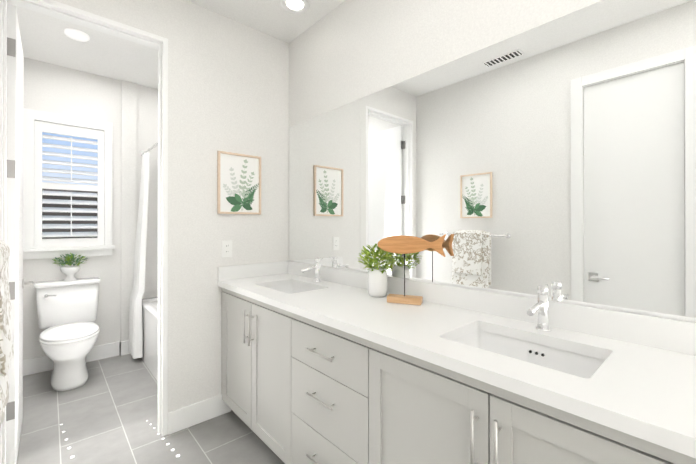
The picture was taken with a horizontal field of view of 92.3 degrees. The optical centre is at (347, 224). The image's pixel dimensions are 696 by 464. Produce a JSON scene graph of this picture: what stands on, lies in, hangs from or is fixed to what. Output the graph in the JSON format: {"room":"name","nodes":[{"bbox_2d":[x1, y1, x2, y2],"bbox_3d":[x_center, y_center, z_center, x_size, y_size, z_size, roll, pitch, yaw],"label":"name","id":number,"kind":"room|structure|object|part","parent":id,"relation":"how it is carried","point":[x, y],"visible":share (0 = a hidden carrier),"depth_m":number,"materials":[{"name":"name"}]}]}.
{"room":"bathroom","nodes":[
{"label":"bathroom","id":0,"kind":"room"},
{"bbox_2d":[23,57,157,359],"bbox_3d":[-2.269,-0.067,3.410,1.672,2.740,0.142,0,0,-42],"label":"wall","id":1,"kind":"structure","parent":0,"point":[52,88],"depth_m":3.31,"materials":[{"name":"paint"}]},
{"bbox_2d":[23,108,114,259],"bbox_3d":[-2.579,-0.345,3.107,0.670,1.295,0.162,0,0,-42],"label":"window","id":2,"kind":"structure","parent":1,"relation":"in","point":[40,127],"depth_m":3.05,"materials":[{"name":"white"}]},
{"bbox_2d":[17,354,284,463],"bbox_3d":[-0.339,1.328,1.251,1.912,0.060,5.930,0,0,-42],"label":"floor","id":3,"kind":"structure","parent":0,"point":[106,411],"depth_m":2.12,"materials":[{"name":"tile"}]},
{"bbox_2d":[34,277,100,390],"bbox_3d":[-2.336,0.902,2.810,0.448,0.798,0.696,0,0,-42],"label":"toilet","id":4,"kind":"object","parent":3,"relation":"on","point":[67,315],"visible":1,"depth_m":2.80,"materials":[{"name":"white ceramic"}]},
{"bbox_3d":[-2.270,0.881,2.737,0.380,0.052,0.499,0,0,-42],"label":"seat","id":5,"kind":"part","parent":4,"relation":"part of","materials":[{"name":"white ceramic"}]},
{"bbox_2d":[52,253,87,280],"bbox_3d":[-2.481,0.377,2.997,0.268,0.252,0.155,0,0,-42],"label":"potted plant","id":6,"kind":"object","parent":4,"relation":"on","point":[69,271],"visible":1,"depth_m":2.97,"materials":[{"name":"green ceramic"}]},
{"bbox_2d":[60,420,179,457],"bbox_3d":[-1.404,1.299,2.023,0.496,0.001,0.840,0,0,-42],"label":"light","id":7,"kind":"object","parent":3,"relation":"on","point":[178,455],"visible":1,"depth_m":1.94,"materials":[{"name":"white"}]},
{"bbox_2d":[141,297,157,381],"bbox_3d":[-1.359,1.037,3.083,0.744,0.530,1.594,0,0,-42],"label":"bathtub","id":8,"kind":"object","parent":3,"relation":"on","point":[149,358],"visible":0.08,"depth_m":2.99,"materials":[{"name":"white ceramic"}]},
{"bbox_2d":[218,258,695,463],"bbox_3d":[0.109,0.761,1.575,0.570,1.075,2.373,0,0,-42],"label":"bathroom vanity","id":9,"kind":"object","parent":3,"relation":"on","point":[324,365],"visible":1,"depth_m":1.17,"materials":[{"name":"grey paint"}]},
{"bbox_2d":[301,258,322,281],"bbox_3d":[-0.236,0.305,2.208,0.169,0.159,0.049,0,0,-42],"label":"faucet","id":10,"kind":"object","parent":9,"relation":"on","point":[318,269],"depth_m":2.22,"materials":[{"name":"silver metal"}]},
{"bbox_2d":[358,244,400,296],"bbox_3d":[0.157,0.241,1.800,0.192,0.284,0.272,0,0,-42],"label":"potted plant","id":11,"kind":"object","parent":9,"relation":"on","point":[377,282],"visible":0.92,"depth_m":1.76,"materials":[{"name":"green plant"}]},
{"bbox_2d":[378,234,445,304],"bbox_3d":[0.304,0.215,1.623,0.330,0.336,0.058,0,0,21],"label":"decor","id":12,"kind":"object","parent":9,"relation":"on","point":[402,244],"visible":0.98,"depth_m":1.62,"materials":[{"name":"brown wood"}]},
{"bbox_3d":[0.276,0.236,1.633,0.005,0.231,0.005,0,0,-42],"label":"stem","id":13,"kind":"part","parent":12,"relation":"part of","materials":[{"name":"black metal"}]},
{"bbox_2d":[527,284,550,331],"bbox_3d":[0.678,0.303,1.188,0.169,0.159,0.049,0,0,-42],"label":"faucet","id":14,"kind":"object","parent":9,"relation":"on","point":[541,307],"depth_m":1.20,"materials":[{"name":"silver metal"}]},
{"bbox_2d":[54,0,288,411],"bbox_3d":[-1.131,-0.070,2.139,1.672,2.740,0.123,0,0,-42],"label":"wall","id":15,"kind":"structure","parent":0,"point":[228,84],"depth_m":2.23,"materials":[{"name":"paint"}]},
{"bbox_2d":[6,4,33,463],"bbox_3d":[-1.928,0.086,1.941,0.139,2.404,0.718,0,0,-42],"label":"room door","id":16,"kind":"structure","parent":15,"relation":"in","point":[15,153],"depth_m":1.71,"materials":[{"name":"white wood"}]},
{"bbox_3d":[-1.707,0.024,1.685,0.041,1.944,0.042,0,0,-42],"label":"toilet door hinge","id":17,"kind":"part","parent":16,"relation":"part of","materials":[{"name":"silver metal"}]},
{"bbox_3d":[-2.103,0.385,2.136,0.139,0.062,0.136,0,0,-42],"label":"handle","id":18,"kind":"part","parent":16,"relation":"part of","materials":[{"name":"silver metal"}]},
{"bbox_2d":[0,0,167,463],"bbox_3d":[-1.433,0.075,1.868,0.743,2.448,0.127,0,0,-42],"label":"door frame","id":19,"kind":"structure","parent":15,"relation":"attached to","point":[62,11],"depth_m":2.05,"materials":[{"name":"white wood"}]},
{"bbox_2d":[140,142,157,155],"bbox_3d":[-1.592,-0.728,2.879,0.060,0.060,1.598,0,0,-42],"label":"curtain rod","id":20,"kind":"object","parent":15,"relation":"attached to","point":[149,149],"visible":0.33,"depth_m":3.22,"materials":[{"name":"silver metal"}]},
{"bbox_2d":[128,152,149,358],"bbox_3d":[-2.026,0.275,3.260,0.159,1.955,0.300,0,0,-42],"label":"shower curtain","id":21,"kind":"object","parent":20,"relation":"hanging from","point":[135,348],"visible":1,"depth_m":3.21,"materials":[{"name":"white fabric"}]},
{"bbox_2d":[168,395,230,434],"bbox_3d":[-0.964,1.233,2.199,0.396,0.135,0.014,0,0,-42],"label":"baseboard","id":22,"kind":"structure","parent":15,"relation":"attached to","point":[182,418],"depth_m":2.17,"materials":[{"name":"white"}]},
{"bbox_2d":[222,240,231,256],"bbox_3d":[-0.837,0.170,2.318,0.070,0.115,0.007,0,0,-42],"label":"electrical outlet plate","id":23,"kind":"object","parent":15,"relation":"attached to","point":[227,248],"visible":1,"depth_m":2.32,"materials":[{"name":"white plastic"}]},
{"bbox_2d":[217,151,260,214],"bbox_3d":[-0.764,-0.284,2.372,0.315,0.425,0.020,0,0,-42],"label":"picture frame","id":24,"kind":"object","parent":15,"relation":"attached to","point":[238,183],"visible":1,"depth_m":2.37,"materials":[{"name":"brown wood"}]},
{"bbox_2d":[7,0,344,88],"bbox_3d":[-0.339,-1.472,1.257,1.912,0.060,5.930,0,0,-42],"label":"ceiling","id":25,"kind":"structure","parent":0,"point":[45,38],"depth_m":2.59,"materials":[{"name":"paint"}]},
{"bbox_2d":[64,29,88,40],"bbox_3d":[-2.054,-1.425,2.534,0.150,0.026,0.150,0,0,-42],"label":"recessed light","id":26,"kind":"object","parent":25,"relation":"in","point":[75,34],"visible":0.98,"depth_m":2.51,"materials":[{"name":"white plastic"}]},
{"bbox_2d":[280,0,309,13],"bbox_3d":[-0.345,-1.437,2.184,0.190,0.004,0.190,0,0,-42],"label":"recessed light","id":27,"kind":"object","parent":25,"relation":"in","point":[290,6],"visible":1,"depth_m":2.20,"materials":[{"name":"white plastic"}]},
{"bbox_2d":[289,0,693,321],"bbox_3d":[0.329,-0.071,1.851,0.120,2.740,5.930,0,0,-42],"label":"wall","id":28,"kind":"structure","parent":0,"point":[345,52],"depth_m":1.88,"materials":[{"name":"paint"}]},
{"bbox_2d":[289,0,695,321],"bbox_3d":[0.530,-0.240,1.531,0.004,1.054,2.983,0,0,-42],"label":"mirror","id":29,"kind":"object","parent":28,"relation":"attached to","point":[558,156],"visible":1,"depth_m":1.30,"materials":[{"name":"clear glass"}]},
{"bbox_3d":[-1.014,-0.073,0.650,0.140,2.740,5.930,0,0,-42],"label":"wall","id":30,"kind":"structure","parent":0,"visible":0},
{"bbox_2d":[0,240,13,427],"bbox_3d":[-1.188,0.336,1.071,0.161,0.570,0.668,0,0,-42],"label":"towel","id":31,"kind":"object","parent":30,"relation":"attached to","point":[6,349],"visible":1,"depth_m":1.07,"materials":[{"name":"white fabric"}]},
{"label":"outside","id":32,"kind":"structure","parent":0,"visible":0},
{"bbox_2d":[42,132,97,238],"bbox_3d":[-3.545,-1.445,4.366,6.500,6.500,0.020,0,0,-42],"label":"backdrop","id":33,"kind":"structure","parent":32,"point":[65,151],"depth_m":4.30,"materials":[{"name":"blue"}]}
]}

